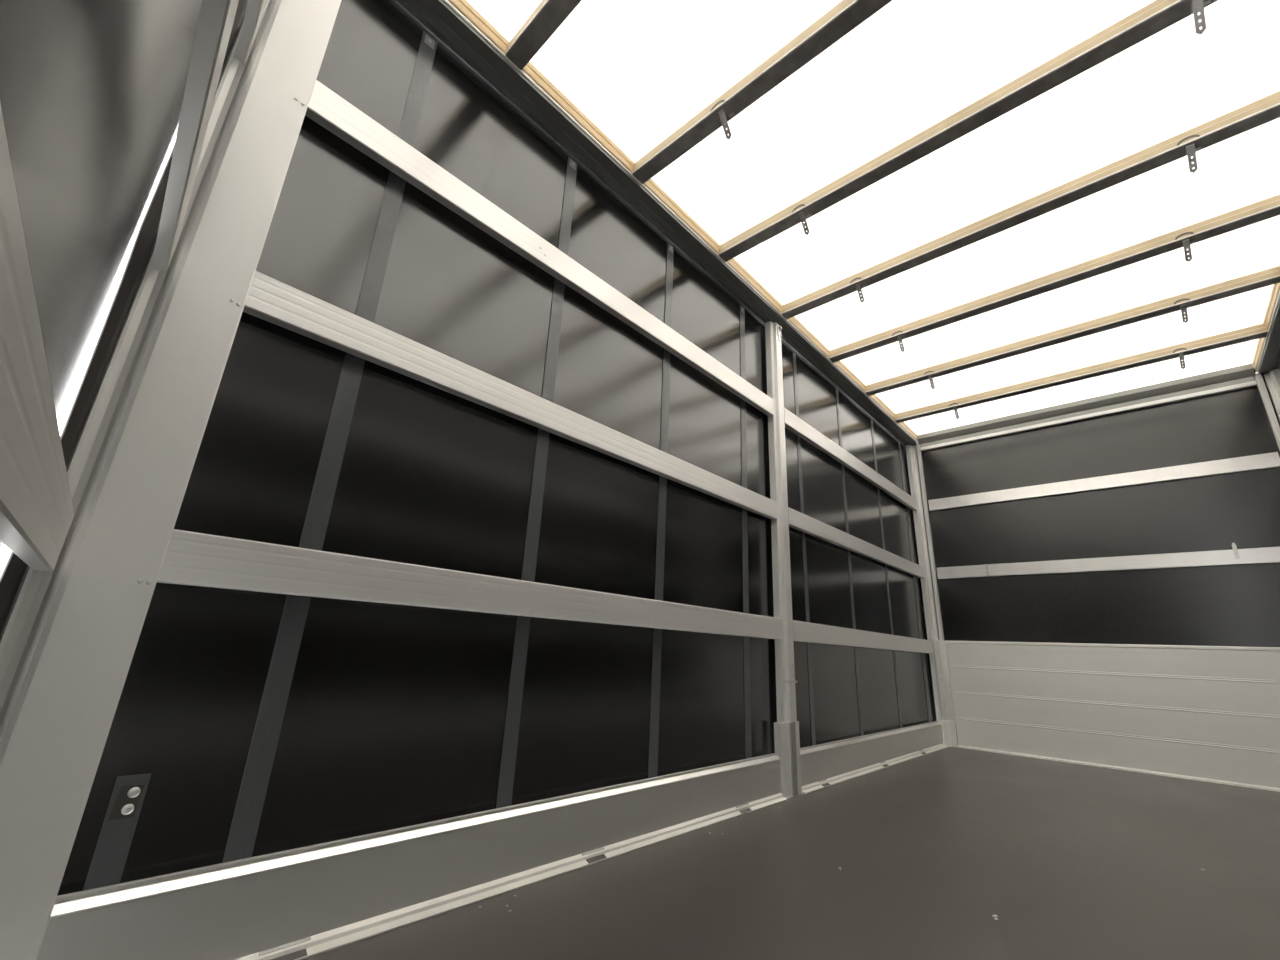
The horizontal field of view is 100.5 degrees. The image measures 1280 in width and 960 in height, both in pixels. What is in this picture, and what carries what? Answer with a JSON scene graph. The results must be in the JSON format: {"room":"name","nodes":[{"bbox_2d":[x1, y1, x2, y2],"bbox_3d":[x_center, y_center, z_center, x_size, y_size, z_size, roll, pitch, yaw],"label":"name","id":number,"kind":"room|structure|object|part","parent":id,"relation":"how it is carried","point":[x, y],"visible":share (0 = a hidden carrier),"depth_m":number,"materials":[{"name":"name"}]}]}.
{"room":"truck cargo area","nodes":[
{"label":"truck cargo area","id":0,"kind":"room"},
{"bbox_2d":[0,0,201,562],"bbox_3d":[-0.270,-0.737,0.353,2.458,2.895,0.004,-14,-24,43],"label":"tarpaulin","id":1,"kind":"structure","parent":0,"point":[92,92],"depth_m":0.66,"materials":[{"name":"black"}]},
{"bbox_2d":[57,0,936,895],"bbox_3d":[0.794,0.232,3.236,0.009,2.900,5.762,-13,-24,41],"label":"tarpaulin","id":2,"kind":"structure","parent":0,"point":[395,715],"depth_m":1.82,"materials":[{"name":"black"}]},
{"bbox_2d":[83,773,150,890],"bbox_3d":[-1.043,0.744,1.049,0.012,0.290,0.052,-13,-24,41],"label":"strap","id":3,"kind":"object","parent":2,"relation":"attached to","point":[114,842],"visible":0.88,"depth_m":1.06,"materials":[{"name":"fabric"}]},
{"bbox_3d":[-1.040,0.652,1.079,0.002,0.060,0.041,-14,-24,41],"label":"buckle plate","id":4,"kind":"part","parent":3,"relation":"part of","materials":[{"name":"grey metal"}]},
{"bbox_2d":[222,31,437,862],"bbox_3d":[-0.841,-0.358,1.573,0.009,2.725,0.054,-13,-24,41],"label":"strap","id":5,"kind":"object","parent":2,"relation":"attached to","point":[254,785],"visible":0.89,"depth_m":1.44,"materials":[{"name":"fabric"}]},
{"bbox_3d":[-0.781,-1.627,1.979,0.002,0.042,0.036,-14,-24,41],"label":"plate","id":6,"kind":"part","parent":5,"relation":"part of","materials":[{"name":"metal"}]},
{"bbox_2d":[496,156,577,807],"bbox_3d":[-0.369,-0.184,2.048,0.009,2.725,0.054,-13,-24,41],"label":"strap","id":7,"kind":"object","parent":2,"relation":"attached to","point":[511,732],"visible":0.88,"depth_m":1.94,"materials":[{"name":"fabric"}]},
{"bbox_3d":[-0.309,-1.453,2.454,0.002,0.042,0.036,-14,-24,41],"label":"plate","id":8,"kind":"part","parent":7,"relation":"part of","materials":[{"name":"metal"}]},
{"bbox_2d":[648,242,673,777],"bbox_3d":[0.109,-0.007,2.532,0.009,2.725,0.054,-13,-24,41],"label":"strap","id":9,"kind":"object","parent":2,"relation":"attached to","point":[661,520],"visible":0.95,"depth_m":2.44,"materials":[{"name":"fabric"}]},
{"bbox_2d":[740,304,751,758],"bbox_3d":[0.599,0.173,3.024,0.014,2.725,0.054,-13,-24,41],"label":"strap","id":10,"kind":"object","parent":2,"relation":"attached to","point":[747,692],"visible":0.9,"depth_m":2.95,"materials":[{"name":"fabric"}]},
{"bbox_2d":[792,351,815,745],"bbox_3d":[1.077,0.352,3.514,0.009,2.725,0.044,-13,-24,41],"label":"strap","id":11,"kind":"object","parent":2,"relation":"attached to","point":[793,352],"visible":0.88,"depth_m":3.44,"materials":[{"name":"fabric"}]},
{"bbox_2d":[835,387,862,735],"bbox_3d":[1.573,0.535,4.012,0.012,2.725,0.044,-13,-24,41],"label":"strap","id":12,"kind":"object","parent":2,"relation":"attached to","point":[837,396],"visible":0.9,"depth_m":3.95,"materials":[{"name":"fabric"}]},
{"bbox_2d":[870,418,901,727],"bbox_3d":[2.095,0.729,4.542,0.009,2.725,0.044,-13,-24,41],"label":"strap","id":13,"kind":"object","parent":2,"relation":"attached to","point":[875,461],"visible":0.92,"depth_m":4.48,"materials":[{"name":"fabric"}]},
{"bbox_2d":[898,442,930,721],"bbox_3d":[2.596,0.914,5.047,0.011,2.725,0.044,-13,-24,41],"label":"strap","id":14,"kind":"object","parent":2,"relation":"attached to","point":[898,442],"visible":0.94,"depth_m":5.00,"materials":[{"name":"fabric"}]},
{"bbox_2d":[303,747,1279,959],"bbox_3d":[1.659,1.418,1.902,2.480,0.030,5.829,-13,-24,41],"label":"floor","id":15,"kind":"structure","parent":0,"point":[1072,861],"depth_m":1.73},
{"bbox_2d":[0,0,341,959],"bbox_3d":[-1.071,-0.423,1.272,0.054,2.845,0.188,-13,-24,41],"label":"post","id":16,"kind":"object","parent":15,"relation":"on","point":[69,636],"visible":1,"depth_m":1.12,"materials":[{"name":"metal"}]},
{"bbox_2d":[0,104,73,571],"bbox_3d":[-0.263,-0.110,0.183,0.028,0.114,2.466,19,-24,-41],"label":"aluminium slat","id":17,"kind":"object","parent":16,"relation":"attached to","point":[37,512],"visible":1,"depth_m":0.43,"materials":[{"name":"silver metal"}]},
{"bbox_2d":[151,0,238,272],"bbox_3d":[-0.224,-0.756,0.398,2.466,0.108,0.026,-14,-24,43],"label":"aluminium slat","id":18,"kind":"object","parent":16,"relation":"attached to","point":[216,17],"visible":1,"depth_m":0.86,"materials":[{"name":"silver metal"}]},
{"bbox_2d":[234,0,265,63],"bbox_3d":[-0.193,-1.400,0.603,2.466,0.113,0.026,-14,-24,43],"label":"aluminium slat","id":19,"kind":"object","parent":16,"relation":"attached to","point":[254,10],"visible":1,"depth_m":1.35,"materials":[{"name":"silver metal"}]},
{"bbox_2d":[37,753,786,959],"bbox_3d":[-0.169,1.181,1.817,0.061,0.204,2.599,-13,-24,41],"label":"board","id":20,"kind":"object","parent":15,"relation":"on","point":[301,903],"visible":0.99,"depth_m":1.33,"materials":[{"name":"metal"}]},
{"bbox_2d":[765,321,801,797],"bbox_3d":[0.841,0.286,3.184,0.081,2.830,0.200,-13,-24,41],"label":"post","id":21,"kind":"object","parent":15,"relation":"on","point":[786,728],"visible":1,"depth_m":3.07,"materials":[{"name":"metal"}]},
{"bbox_2d":[157,529,781,638],"bbox_3d":[-0.129,0.499,2.070,0.034,0.114,2.658,-13,-24,41],"label":"aluminium slat","id":22,"kind":"object","parent":21,"relation":"attached to","point":[191,558],"visible":0.95,"depth_m":1.51,"materials":[{"name":"silver metal"}]},
{"bbox_2d":[243,271,776,519],"bbox_3d":[-0.098,-0.150,2.278,0.034,0.108,2.658,-13,-24,41],"label":"aluminium slat","id":23,"kind":"object","parent":21,"relation":"attached to","point":[269,299],"visible":0.95,"depth_m":1.76,"materials":[{"name":"silver metal"}]},
{"bbox_2d":[305,80,773,416],"bbox_3d":[-0.066,-0.794,2.482,0.036,0.113,2.658,-13,-24,41],"label":"aluminium slat","id":24,"kind":"object","parent":21,"relation":"attached to","point":[326,107],"visible":0.98,"depth_m":2.00,"materials":[{"name":"metal"}]},
{"bbox_3d":[0.846,0.296,3.217,0.041,2.830,0.142,-14,-24,41],"label":"post","id":25,"kind":"part","parent":21,"relation":"part of","materials":[{"name":"metal"}]},
{"bbox_2d":[784,407,916,510],"bbox_3d":[1.845,-0.086,4.417,0.034,0.113,2.675,-13,-24,41],"label":"aluminium slat","id":26,"kind":"object","parent":21,"relation":"attached to","point":[793,423],"visible":0.93,"depth_m":4.12,"materials":[{"name":"silver metal"}]},
{"bbox_2d":[788,507,924,578],"bbox_3d":[1.815,0.558,4.212,0.034,0.108,2.675,-13,-24,41],"label":"aluminium slat","id":27,"kind":"object","parent":21,"relation":"attached to","point":[799,521],"visible":0.93,"depth_m":3.90,"materials":[{"name":"silver metal"}]},
{"bbox_2d":[793,620,933,653],"bbox_3d":[1.784,1.207,4.004,0.034,0.114,2.675,-13,-24,41],"label":"aluminium slat","id":28,"kind":"object","parent":21,"relation":"attached to","point":[802,631],"visible":0.92,"depth_m":3.68,"materials":[{"name":"silver metal"}]},
{"bbox_2d":[800,721,946,793],"bbox_3d":[1.752,1.892,3.760,0.061,0.204,2.641,-13,-24,41],"label":"board","id":29,"kind":"object","parent":15,"relation":"on","point":[828,764],"visible":0.91,"depth_m":3.45,"materials":[{"name":"metal"}]},
{"bbox_2d":[906,442,957,746],"bbox_3d":[2.769,0.979,5.102,0.131,2.850,0.126,-13,-24,41],"label":"post","id":30,"kind":"object","parent":15,"relation":"on","point":[938,661],"visible":0.99,"depth_m":5.05,"materials":[{"name":"metal"}]},
{"bbox_2d":[396,0,918,446],"bbox_3d":[0.911,-1.117,3.613,0.126,0.105,5.769,-13,-24,41],"label":"roof rail","id":31,"kind":"object","parent":30,"relation":"attached to","point":[456,23],"visible":0.82,"depth_m":2.53,"materials":[{"name":"metal"}]},
{"bbox_2d":[0,0,247,633],"bbox_3d":[-1.148,-0.486,1.211,0.044,2.880,0.032,-13,-24,41],"label":"tarpaulin","id":32,"kind":"object","parent":31,"relation":"hanging from","point":[11,577],"visible":0.51,"depth_m":1.15,"materials":[{"name":"white"}]},
{"bbox_3d":[2.763,0.994,5.132,0.077,2.840,0.085,-14,-24,41],"label":"post","id":33,"kind":"part","parent":30,"relation":"part of","materials":[{"name":"metal"}]},
{"bbox_2d":[945,641,1279,791],"bbox_3d":[3.646,1.707,4.030,2.304,0.893,0.042,-13,-24,41],"label":"panel","id":34,"kind":"object","parent":15,"relation":"on","point":[1200,713],"visible":1,"depth_m":4.00,"materials":[{"name":"metal"}]},
{"bbox_2d":[1255,368,1279,449],"bbox_3d":[4.553,0.551,3.495,0.131,2.850,0.126,-13,-24,41],"label":"post","id":35,"kind":"object","parent":15,"relation":"on","point":[1272,379],"visible":1,"depth_m":3.89,"materials":[{"name":"metal"}]},
{"bbox_2d":[1252,262,1279,374],"bbox_3d":[2.709,-1.549,1.993,0.126,0.105,5.769,-13,-24,41],"label":"roof rail","id":36,"kind":"object","parent":35,"relation":"attached to","point":[1266,358],"visible":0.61,"depth_m":3.61,"materials":[{"name":"wood"}]},
{"bbox_3d":[4.586,0.556,3.489,0.077,2.840,0.085,-14,-24,41],"label":"post","id":37,"kind":"part","parent":35,"relation":"part of","materials":[{"name":"metal"}]},
{"bbox_2d":[466,0,1279,434],"bbox_3d":[1.796,-1.395,2.804,2.580,0.007,5.919,-13,-24,41],"label":"ceiling","id":38,"kind":"structure","parent":0,"point":[639,70],"depth_m":2.48,"materials":[{"name":"white plastic"}]},
{"bbox_2d":[505,0,581,69],"bbox_3d":[0.362,-1.841,1.331,2.348,0.164,0.092,-13,-24,41],"label":"bow","id":39,"kind":"object","parent":38,"relation":"attached to","point":[548,15],"visible":1,"depth_m":1.99,"materials":[{"name":"wood"}]},
{"bbox_2d":[632,0,891,183],"bbox_3d":[0.850,-1.660,1.824,2.348,0.164,0.092,-13,-24,41],"label":"bow","id":40,"kind":"object","parent":38,"relation":"attached to","point":[846,15],"visible":1,"depth_m":2.14,"materials":[{"name":"metal"}]},
{"bbox_2d":[718,0,1217,261],"bbox_3d":[1.338,-1.479,2.318,2.348,0.164,0.092,-13,-24,41],"label":"bow","id":41,"kind":"object","parent":38,"relation":"attached to","point":[1158,15],"visible":1,"depth_m":2.21,"materials":[{"name":"metal"}]},
{"bbox_2d":[781,91,1279,318],"bbox_3d":[1.835,-1.295,2.820,2.348,0.164,0.092,-13,-24,41],"label":"bow","id":42,"kind":"object","parent":38,"relation":"attached to","point":[1264,110],"visible":1,"depth_m":2.59,"materials":[{"name":"wood"}]},
{"bbox_2d":[829,194,1279,362],"bbox_3d":[2.330,-1.112,3.321,2.348,0.164,0.092,-13,-24,41],"label":"bow","id":43,"kind":"object","parent":38,"relation":"attached to","point":[1267,208],"visible":1,"depth_m":3.09,"materials":[{"name":"wood"}]},
{"bbox_2d":[865,266,1279,395],"bbox_3d":[2.816,-0.932,3.813,2.348,0.164,0.092,-13,-24,41],"label":"bow","id":44,"kind":"object","parent":38,"relation":"attached to","point":[1270,276],"visible":1,"depth_m":3.57,"materials":[{"name":"wood"}]},
{"bbox_2d":[895,323,1267,422],"bbox_3d":[3.308,-0.750,4.310,2.348,0.164,0.092,-13,-24,41],"label":"bow","id":45,"kind":"object","parent":38,"relation":"attached to","point":[1258,331],"visible":1,"depth_m":4.09,"materials":[{"name":"wood"}]},
{"bbox_2d":[915,367,1279,742],"bbox_3d":[3.715,0.749,4.362,2.660,2.925,0.018,-13,-24,41],"label":"tarpaulin","id":46,"kind":"structure","parent":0,"point":[1226,605],"depth_m":4.33,"materials":[{"name":"black"}]},
{"bbox_2d":[917,363,1257,451],"bbox_3d":[3.741,-0.586,4.748,2.326,0.171,0.082,-13,-24,41],"label":"rail","id":47,"kind":"object","parent":46,"relation":"attached to","point":[1242,377],"visible":1,"depth_m":4.56,"materials":[{"name":"grey metal"}]},
{"bbox_2d":[928,452,1279,510],"bbox_3d":[3.730,0.053,4.564,2.300,0.108,0.026,-13,-24,41],"label":"aluminium slat","id":48,"kind":"object","parent":46,"relation":"attached to","point":[1267,460],"visible":1,"depth_m":4.37,"materials":[{"name":"silver metal"}]},
{"bbox_2d":[937,543,1279,578],"bbox_3d":[3.696,0.671,4.362,2.300,0.154,0.038,-13,-24,41],"label":"aluminium slat","id":49,"kind":"object","parent":46,"relation":"attached to","point":[1235,556],"visible":1,"depth_m":4.22,"materials":[{"name":"metal"}]}
]}

